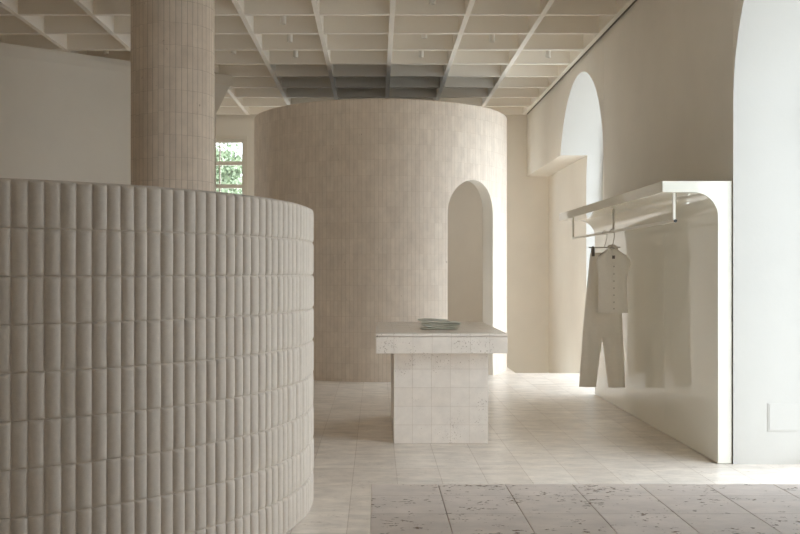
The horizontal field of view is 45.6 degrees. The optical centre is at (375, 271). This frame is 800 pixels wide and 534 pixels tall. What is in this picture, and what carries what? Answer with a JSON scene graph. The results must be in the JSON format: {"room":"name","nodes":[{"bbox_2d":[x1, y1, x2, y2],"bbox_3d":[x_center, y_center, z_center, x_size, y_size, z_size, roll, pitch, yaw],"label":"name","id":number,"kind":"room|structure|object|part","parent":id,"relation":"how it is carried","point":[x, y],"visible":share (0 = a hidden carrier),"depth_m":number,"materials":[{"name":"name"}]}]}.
{"room":"clothing store","nodes":[
{"label":"clothing store","id":0,"kind":"room"},
{"bbox_2d":[0,56,229,191],"bbox_3d":[-4.649,-0.565,11.057,6.543,3.930,0.200,0,0,-37],"label":"wall","id":1,"kind":"structure","parent":0,"point":[61,122],"depth_m":11.58,"materials":[{"name":"paint"}]},
{"bbox_2d":[0,43,232,87],"bbox_3d":[-4.724,-2.606,11.186,6.578,0.161,0.504,0,0,-37],"label":"trim","id":2,"kind":"structure","parent":1,"relation":"attached to","point":[6,50],"depth_m":11.63,"materials":[{"name":"paint"}]},
{"bbox_2d":[0,0,634,114],"bbox_3d":[-2.075,-3.055,6.250,10.650,0.730,20.900,0,0,0],"label":"ceiling","id":3,"kind":"structure","parent":0,"point":[347,49],"depth_m":11.50,"materials":[{"name":"paint"}]},
{"bbox_2d":[280,16,285,24],"bbox_3d":[-1.010,-2.957,10.350,0.066,0.526,0.066,0,0,0],"label":"ceiling spotlight","id":4,"kind":"object","parent":3,"relation":"attached to","point":[282,18],"visible":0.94,"depth_m":10.32,"materials":[{"name":"white paint"}]},
{"bbox_2d":[287,34,292,42],"bbox_3d":[-1.010,-2.957,11.140,0.066,0.526,0.066,0,0,0],"label":"ceiling spotlight","id":5,"kind":"object","parent":3,"relation":"attached to","point":[289,36],"visible":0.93,"depth_m":11.12,"materials":[{"name":"white paint"}]},
{"bbox_2d":[293,51,297,57],"bbox_3d":[-1.010,-2.957,11.940,0.066,0.526,0.066,0,0,0],"label":"ceiling spotlight","id":6,"kind":"object","parent":3,"relation":"attached to","point":[295,53],"visible":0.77,"depth_m":11.91,"materials":[{"name":"white paint"}]},
{"bbox_2d":[418,51,423,57],"bbox_3d":[0.565,-2.957,11.940,0.066,0.526,0.066,0,0,0],"label":"ceiling spotlight","id":7,"kind":"object","parent":3,"relation":"attached to","point":[420,53],"visible":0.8,"depth_m":11.91,"materials":[{"name":"white paint"}]},
{"bbox_2d":[429,0,434,4],"bbox_3d":[0.565,-2.957,9.570,0.066,0.526,0.066,0,0,0],"label":"ceiling spotlight","id":8,"kind":"object","parent":3,"relation":"attached to","point":[431,2],"visible":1,"depth_m":9.54,"materials":[{"name":"white paint"}]},
{"bbox_2d":[489,34,494,42],"bbox_3d":[1.360,-2.957,11.140,0.066,0.526,0.066,0,0,0],"label":"ceiling spotlight","id":9,"kind":"object","parent":3,"relation":"attached to","point":[491,36],"visible":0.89,"depth_m":11.12,"materials":[{"name":"white paint"}]},
{"bbox_2d":[545,51,550,57],"bbox_3d":[2.160,-2.957,11.940,0.066,0.526,0.066,0,0,0],"label":"ceiling spotlight","id":10,"kind":"object","parent":3,"relation":"attached to","point":[547,53],"visible":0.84,"depth_m":11.92,"materials":[{"name":"white paint"}]},
{"bbox_2d":[216,114,548,372],"bbox_3d":[-1.975,0.290,16.550,10.450,7.020,0.300,0,0,0],"label":"wall","id":11,"kind":"structure","parent":0,"point":[527,197],"depth_m":16.40,"materials":[{"name":"paint"}]},
{"bbox_2d":[216,136,247,194],"bbox_3d":[-2.697,-1.085,16.442,0.965,2.530,0.115,0,0,0],"label":"window","id":12,"kind":"structure","parent":11,"relation":"in","point":[219,139],"depth_m":16.43,"materials":[{"name":"beige paint"}]},
{"bbox_2d":[286,367,799,533],"bbox_3d":[-1.975,1.525,6.200,10.450,0.250,20.400,0,0,0],"label":"floor","id":13,"kind":"structure","parent":0,"point":[544,428],"depth_m":7.42,"materials":[{"name":"tile"}]},
{"bbox_2d":[0,178,313,533],"bbox_3d":[-1.850,0.507,5.056,4.107,1.786,2.372,0,0,-42],"label":"curved tiled partition","id":14,"kind":"structure","parent":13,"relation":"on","point":[157,344],"depth_m":4.23,"materials":[{"name":"beige tile"}]},
{"bbox_2d":[131,0,214,190],"bbox_3d":[-1.885,-0.910,8.830,0.762,4.620,0.762,0,0,0],"label":"column","id":15,"kind":"structure","parent":13,"relation":"on","point":[173,41],"depth_m":8.50,"materials":[{"name":"tile"}]},
{"bbox_2d":[254,99,506,381],"bbox_3d":[0.066,-0.405,13.940,3.672,3.610,3.672,0,0,0],"label":"curved wall","id":16,"kind":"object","parent":13,"relation":"on","point":[407,198],"visible":0.81,"depth_m":12.24,"materials":[{"name":"tile"}]},
{"bbox_2d":[376,322,506,442],"bbox_3d":[0.527,0.947,8.539,1.055,0.907,1.822,0,0,0],"label":"stone table","id":17,"kind":"object","parent":13,"relation":"on","point":[439,377],"visible":0.97,"depth_m":7.76,"materials":[{"name":"stone"}]},
{"bbox_2d":[419,325,459,329],"bbox_3d":[0.552,0.474,8.200,0.342,0.034,0.220,0,0,-2],"label":"folded garment","id":18,"kind":"object","parent":17,"relation":"on","point":[426,327],"visible":0.99,"depth_m":8.11,"materials":[{"name":"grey fabric"}]},
{"bbox_2d":[421,321,461,324],"bbox_3d":[0.565,0.442,8.235,0.346,0.026,0.220,0,0,3],"label":"folded garment","id":19,"kind":"object","parent":18,"relation":"on","point":[422,322],"visible":1,"depth_m":8.15,"materials":[{"name":"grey fabric"}]},
{"bbox_2d":[418,318,448,320],"bbox_3d":[0.496,0.414,8.284,0.267,0.019,0.200,0,0,-3],"label":"folded garment","id":20,"kind":"object","parent":19,"relation":"on","point":[421,319],"visible":1,"depth_m":8.21,"materials":[{"name":"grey fabric"}]},
{"bbox_2d":[370,484,799,533],"bbox_3d":[1.178,1.175,3.506,2.397,0.450,1.512,0,0,0],"label":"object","id":21,"kind":"structure","parent":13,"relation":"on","point":[395,508],"depth_m":3.82,"materials":[{"name":"stone"}]},
{"bbox_2d":[559,181,731,462],"bbox_3d":[2.342,0.366,8.887,0.504,2.059,3.903,0,0,0],"label":"clothes rack","id":22,"kind":"object","parent":13,"relation":"on","point":[676,236],"visible":0.99,"depth_m":7.82,"materials":[{"name":"white paint"}]},
{"bbox_3d":[2.200,-0.485,10.610,0.018,0.200,0.018,0,0,0],"label":"rod post","id":23,"kind":"part","parent":22,"relation":"part of","materials":[{"name":"white metal"}]},
{"bbox_3d":[2.342,0.366,10.189,0.504,2.059,1.300,0,0,0],"label":"shell panel","id":24,"kind":"part","parent":22,"relation":"part of","materials":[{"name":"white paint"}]},
{"bbox_2d":[589,230,619,255],"bbox_3d":[2.200,-0.276,9.156,0.304,0.249,0.034,0,0,0],"label":"hanger","id":25,"kind":"object","parent":22,"relation":"hanging from","point":[592,247],"visible":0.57,"depth_m":9.15,"materials":[{"name":"silver metal"}]},
{"bbox_2d":[579,253,624,387],"bbox_3d":[2.176,0.461,9.154,0.443,1.296,0.084,0,0,0],"label":"trousers","id":26,"kind":"object","parent":25,"relation":"hanging from","point":[607,328],"visible":0.74,"depth_m":9.13,"materials":[{"name":"beige fabric"}]},
{"bbox_3d":[2.200,-0.485,8.810,0.018,0.200,0.018,0,0,0],"label":"rod post","id":27,"kind":"part","parent":22,"relation":"part of","materials":[{"name":"white metal"}]},
{"bbox_3d":[2.342,0.366,8.887,0.504,2.059,1.300,0,0,0],"label":"shell panel","id":28,"kind":"part","parent":22,"relation":"part of","materials":[{"name":"white paint"}]},
{"bbox_3d":[2.200,-0.376,8.815,0.022,0.022,3.650,0,0,0],"label":"hanging rod","id":29,"kind":"part","parent":22,"relation":"part of","materials":[{"name":"white metal"}]},
{"bbox_3d":[2.200,-0.485,7.020,0.018,0.200,0.018,0,0,0],"label":"rod post","id":30,"kind":"part","parent":22,"relation":"part of","materials":[{"name":"white metal"}]},
{"bbox_3d":[2.342,0.366,7.586,0.504,2.059,1.300,0,0,0],"label":"shell panel","id":31,"kind":"part","parent":22,"relation":"part of","materials":[{"name":"white paint"}]},
{"bbox_3d":[2.200,-0.272,8.868,0.255,0.257,0.008,0,0,0],"label":"wire hanger","id":32,"kind":"object","parent":22,"relation":"hanging from","visible":0},
{"bbox_2d":[596,245,630,312],"bbox_3d":[2.215,0.062,8.865,0.325,0.637,0.098,0,0,0],"label":"blouse","id":33,"kind":"object","parent":32,"relation":"hanging from","point":[613,266],"visible":1,"depth_m":8.84,"materials":[{"name":"beige fabric"}]},
{"bbox_2d":[527,0,799,463],"bbox_3d":[2.925,0.290,6.200,0.650,7.020,20.400,0,0,0],"label":"wall","id":34,"kind":"structure","parent":0,"point":[674,90],"depth_m":7.35,"materials":[{"name":"plaster"},{"name":"warm beige paint"}]},
{"bbox_2d":[527,0,636,113],"bbox_3d":[2.581,-2.726,6.155,0.036,0.048,20.270,0,0,0],"label":"trim","id":35,"kind":"structure","parent":34,"relation":"attached to","point":[626,10],"depth_m":11.55,"materials":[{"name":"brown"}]},
{"bbox_2d":[603,158,603,199],"bbox_3d":[3.230,-0.568,12.165,0.040,3.935,2.620,0,0,0],"label":"window","id":36,"kind":"structure","parent":34,"relation":"in","point":[603,158],"depth_m":13.42,"materials":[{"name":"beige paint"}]},
{"bbox_2d":[768,403,796,430],"bbox_3d":[2.957,1.058,6.917,0.213,0.205,0.008,0,0,0],"label":"access panel","id":37,"kind":"object","parent":34,"relation":"attached to","point":[781,416],"visible":1,"depth_m":6.91,"materials":[{"name":"white paint"}]},
{"label":"outside","id":38,"kind":"structure","parent":0,"visible":0},
{"label":"ground","id":39,"kind":"structure","parent":38,"visible":0},
{"bbox_2d":[216,143,241,193],"bbox_3d":[-4.068,-1.697,21.680,2.499,6.603,2.297,0,0,-40],"label":"leafy tree","id":40,"kind":"object","parent":39,"relation":"on","point":[227,173],"visible":0.18,"depth_m":21.44,"materials":[{"name":"green plant"}]},
{"bbox_2d":[218,166,241,193],"bbox_3d":[-3.774,-0.764,26.548,2.116,4.741,3.714,0,0,0],"label":"leafy tree","id":41,"kind":"object","parent":39,"relation":"on","point":[237,177],"visible":0.02,"depth_m":26.00,"materials":[{"name":"plant"}]}
]}

